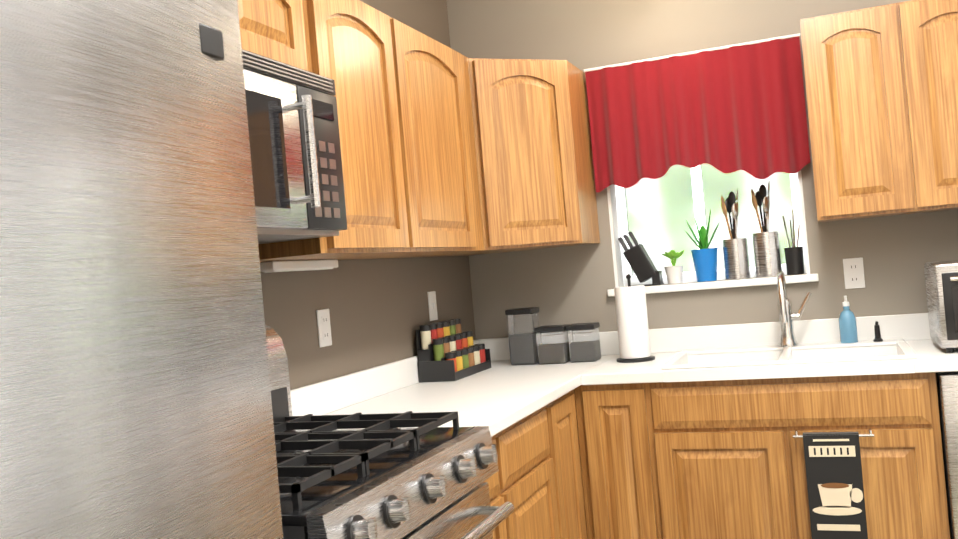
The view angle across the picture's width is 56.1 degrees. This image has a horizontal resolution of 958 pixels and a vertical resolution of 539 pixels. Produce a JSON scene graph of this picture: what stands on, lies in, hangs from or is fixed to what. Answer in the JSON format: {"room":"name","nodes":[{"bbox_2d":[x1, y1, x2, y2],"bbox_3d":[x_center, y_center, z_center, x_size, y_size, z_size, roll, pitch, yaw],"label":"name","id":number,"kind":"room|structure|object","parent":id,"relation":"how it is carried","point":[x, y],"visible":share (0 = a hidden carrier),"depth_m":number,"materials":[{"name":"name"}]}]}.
{"room":"kitchen","nodes":[
{"label":"kitchen","id":0,"kind":"room"},
{"bbox_2d":[261,0,475,389],"bbox_3d":[-1.141,0.049,1.498,0.200,2.740,6.000,-5,0,21],"label":"wall","id":1,"kind":"structure","parent":0,"point":[378,308],"depth_m":3.16,"materials":[{"name":"brown paint"}]},
{"bbox_2d":[237,0,307,70],"bbox_3d":[-0.718,-0.590,1.997,0.327,0.274,0.728,-5,0,21],"label":"upper cabinet","id":2,"kind":"object","parent":1,"relation":"attached to","point":[273,29],"visible":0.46,"depth_m":2.15,"materials":[{"name":"brown wood"}]},
{"bbox_2d":[242,49,346,243],"bbox_3d":[-0.634,-0.258,1.961,0.452,0.390,0.760,-5,0,21],"label":"microwave","id":3,"kind":"object","parent":2,"relation":"attached to","point":[295,152],"visible":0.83,"depth_m":2.03,"materials":[{"name":"silver metal"}]},
{"bbox_2d":[316,309,331,346],"bbox_3d":[-0.490,0.185,2.859,0.008,0.118,0.072,-5,0,21],"label":"electrical outlet","id":4,"kind":"object","parent":1,"relation":"attached to","point":[324,327],"visible":1,"depth_m":2.85,"materials":[{"name":"white plastic"}]},
{"bbox_2d":[258,0,483,261],"bbox_3d":[-0.355,-0.408,2.893,0.327,0.730,1.180,-5,0,21],"label":"upper cabinet","id":5,"kind":"object","parent":1,"relation":"attached to","point":[407,139],"visible":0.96,"depth_m":2.71,"materials":[{"name":"brown wood"}]},
{"bbox_2d":[260,259,337,272],"bbox_3d":[-0.529,-0.011,2.684,0.055,0.030,0.375,-5,0,21],"label":"under-cabinet light","id":6,"kind":"object","parent":5,"relation":"attached to","point":[286,266],"visible":0.83,"depth_m":2.62,"materials":[{"name":"white plastic"}]},
{"bbox_2d":[427,291,437,320],"bbox_3d":[-0.184,0.148,3.651,0.014,0.118,0.072,-5,0,21],"label":"light switch","id":7,"kind":"object","parent":1,"relation":"attached to","point":[432,305],"visible":1,"depth_m":3.65,"materials":[{"name":"white plastic"}]},
{"bbox_2d":[447,0,957,338],"bbox_3d":[1.943,-0.208,3.413,4.200,2.740,0.200,-5,0,21],"label":"wall","id":8,"kind":"structure","parent":0,"point":[573,284],"depth_m":3.75,"materials":[{"name":"beige paint"}]},
{"bbox_2d":[421,58,599,256],"bbox_3d":[0.097,-0.444,3.680,0.608,0.730,0.608,-5,0,21],"label":"upper cabinet","id":9,"kind":"object","parent":8,"relation":"attached to","point":[534,156],"visible":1,"depth_m":3.48,"materials":[{"name":"brown wood"}]},
{"bbox_2d":[584,33,799,71],"bbox_3d":[0.843,-0.873,3.637,0.861,0.012,0.012,-5,0,21],"label":"curtain rod","id":10,"kind":"object","parent":8,"relation":"attached to","point":[695,52],"visible":1,"depth_m":3.62,"materials":[{"name":"white plastic"}]},
{"bbox_2d":[585,37,809,191],"bbox_3d":[0.866,-0.603,3.634,0.853,0.536,0.056,-5,0,21],"label":"curtain valance","id":11,"kind":"object","parent":10,"relation":"hanging from","point":[732,109],"visible":1,"depth_m":3.62,"materials":[{"name":"red fabric"}]},
{"bbox_2d":[607,164,818,296],"bbox_3d":[0.935,-0.361,3.761,0.840,0.881,0.205,-5,0,21],"label":"kitchen window","id":12,"kind":"structure","parent":8,"relation":"in","point":[652,215],"depth_m":3.83,"materials":[{"name":"white"}]},
{"bbox_2d":[618,231,663,285],"bbox_3d":[0.687,-0.048,3.841,0.170,0.238,0.080,-5,0,21],"label":"knife block","id":13,"kind":"object","parent":12,"relation":"on","point":[641,263],"visible":0.98,"depth_m":3.81,"materials":[{"name":"black plastic"}]},
{"bbox_2d":[661,250,683,283],"bbox_3d":[0.823,-0.012,3.790,0.097,0.143,0.086,-5,0,21],"label":"plant","id":14,"kind":"object","parent":12,"relation":"on","point":[674,273],"visible":1,"depth_m":3.76,"materials":[{"name":"green plant"}]},
{"bbox_2d":[685,209,719,281],"bbox_3d":[0.937,-0.099,3.749,0.144,0.296,0.112,-5,0,21],"label":"potted plant","id":15,"kind":"object","parent":12,"relation":"on","point":[704,257],"visible":1,"depth_m":3.72,"materials":[{"name":"blue ceramic"}]},
{"bbox_2d":[721,187,750,279],"bbox_3d":[1.050,-0.149,3.704,0.100,0.376,0.098,-5,0,21],"label":"utensil crock","id":16,"kind":"object","parent":12,"relation":"on","point":[736,257],"visible":1,"depth_m":3.67,"materials":[{"name":"silver metal"}]},
{"bbox_2d":[751,180,781,276],"bbox_3d":[1.164,-0.167,3.660,0.104,0.391,0.102,-5,0,21],"label":"utensil crock","id":17,"kind":"object","parent":12,"relation":"on","point":[767,252],"visible":1,"depth_m":3.63,"materials":[{"name":"silver metal"}]},
{"bbox_2d":[782,210,803,274],"bbox_3d":[1.266,-0.110,3.628,0.072,0.260,0.070,-5,0,21],"label":"utensil cup","id":18,"kind":"object","parent":12,"relation":"on","point":[794,259],"visible":1,"depth_m":3.61,"materials":[{"name":"black plastic"}]},
{"bbox_2d":[843,257,864,288],"bbox_3d":[1.457,0.015,3.494,0.072,0.118,0.008,-5,0,21],"label":"electrical outlet","id":19,"kind":"object","parent":8,"relation":"attached to","point":[854,278],"visible":1,"depth_m":3.49,"materials":[{"name":"white plastic"}]},
{"bbox_2d":[800,0,957,221],"bbox_3d":[1.688,-0.584,3.215,0.955,0.730,0.327,-5,0,21],"label":"upper cabinet","id":20,"kind":"object","parent":8,"relation":"attached to","point":[881,81],"visible":1,"depth_m":3.15,"materials":[{"name":"brown wood"}]},
{"bbox_3d":[1.026,1.283,0.700,4.600,0.100,6.000,-5,0,21],"label":"floor","id":21,"kind":"structure","parent":0,"visible":0},
{"bbox_2d":[0,0,282,538],"bbox_3d":[-0.724,0.482,0.953,0.838,1.800,0.910,-5,0,21],"label":"refrigerator","id":22,"kind":"object","parent":21,"relation":"on","point":[135,397],"visible":1,"depth_m":0.98,"materials":[{"name":"silver metal"}]},
{"bbox_2d":[265,325,513,538],"bbox_3d":[-0.383,0.743,1.903,0.784,1.232,0.760,-5,0,21],"label":"gas range","id":23,"kind":"object","parent":21,"relation":"on","point":[388,476],"visible":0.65,"depth_m":1.84,"materials":[{"name":"silver metal"}]},
{"bbox_2d":[483,389,587,538],"bbox_3d":[0.010,0.891,3.123,0.627,0.880,1.780,-5,0,21],"label":"base cabinet","id":24,"kind":"object","parent":21,"relation":"on","point":[536,480],"visible":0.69,"depth_m":2.81,"materials":[{"name":"brown wood"}]},
{"bbox_2d":[290,345,581,436],"bbox_3d":[-0.145,0.390,2.809,0.648,0.138,1.110,-5,0,21],"label":"countertop","id":25,"kind":"structure","parent":24,"relation":"on","point":[502,393],"depth_m":2.96,"materials":[{"name":"white stone"}]},
{"bbox_2d":[415,318,490,382],"bbox_3d":[-0.097,0.312,3.580,0.149,0.214,0.392,-5,0,21],"label":"spice rack","id":26,"kind":"object","parent":25,"relation":"on","point":[448,350],"visible":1,"depth_m":3.46,"materials":[{"name":"black plastic"}]},
{"bbox_2d":[575,381,710,538],"bbox_3d":[0.647,0.838,3.495,0.334,0.880,0.626,-5,0,21],"label":"base cabinet","id":27,"kind":"object","parent":21,"relation":"on","point":[641,444],"depth_m":3.19,"materials":[{"name":"brown wood"}]},
{"bbox_2d":[473,313,957,384],"bbox_3d":[1.027,0.291,3.310,2.482,0.138,0.670,-5,0,21],"label":"countertop","id":28,"kind":"structure","parent":27,"relation":"on","point":[665,343],"depth_m":3.41,"materials":[{"name":"white stone"}]},
{"bbox_2d":[505,307,600,364],"bbox_3d":[0.307,0.269,3.726,0.371,0.232,0.131,-5,0,21],"label":"canisters","id":29,"kind":"object","parent":28,"relation":"on","point":[532,341],"visible":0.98,"depth_m":3.68,"materials":[{"name":"grey plastic"}]},
{"bbox_2d":[614,274,654,362],"bbox_3d":[0.603,0.188,3.543,0.150,0.341,0.150,-5,0,21],"label":"paper towel holder","id":30,"kind":"object","parent":28,"relation":"on","point":[632,323],"visible":1,"depth_m":3.49,"materials":[{"name":"white paper"}]},
{"bbox_2d":[661,339,916,369],"bbox_3d":[1.129,0.396,3.283,0.820,0.191,0.540,-5,0,21],"label":"sink","id":31,"kind":"object","parent":28,"relation":"in","point":[872,350],"visible":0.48,"depth_m":3.37,"materials":[{"name":"white ceramic"}]},
{"bbox_2d":[873,321,882,341],"bbox_3d":[1.488,0.231,3.360,0.034,0.076,0.052,-5,0,21],"label":"soap pump","id":32,"kind":"object","parent":31,"relation":"on","point":[877,338],"visible":1,"depth_m":3.36,"materials":[{"name":"black plastic"}]},
{"bbox_2d":[777,271,810,346],"bbox_3d":[1.186,0.148,3.398,0.137,0.292,0.232,-5,0,21],"label":"faucet","id":33,"kind":"object","parent":28,"relation":"on","point":[787,317],"visible":1,"depth_m":3.46,"materials":[{"name":"silver metal"}]},
{"bbox_2d":[839,295,857,342],"bbox_3d":[1.400,0.194,3.419,0.062,0.190,0.060,-5,0,21],"label":"soap bottle","id":34,"kind":"object","parent":28,"relation":"on","point":[848,326],"visible":0.92,"depth_m":3.40,"materials":[{"name":"blue plastic"}]},
{"bbox_2d":[924,260,957,352],"bbox_3d":[1.754,0.109,3.003,0.430,0.294,0.378,-5,0,21],"label":"toaster oven","id":35,"kind":"object","parent":28,"relation":"on","point":[941,280],"visible":1,"depth_m":2.94,"materials":[{"name":"silver metal"}]},
{"bbox_2d":[793,428,873,538],"bbox_3d":[1.170,0.740,2.929,0.245,0.438,0.042,-5,0,21],"label":"towel","id":36,"kind":"object","parent":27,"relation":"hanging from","point":[835,488],"visible":1,"depth_m":2.91,"materials":[{"name":"fabric"},{"name":"brushed nickel"}]},
{"bbox_2d":[935,371,957,538],"bbox_3d":[1.853,0.734,2.973,0.582,0.874,0.676,-5,0,21],"label":"dishwasher","id":37,"kind":"object","parent":21,"relation":"on","point":[947,387],"visible":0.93,"depth_m":2.81,"materials":[{"name":"silver metal"}]}
]}

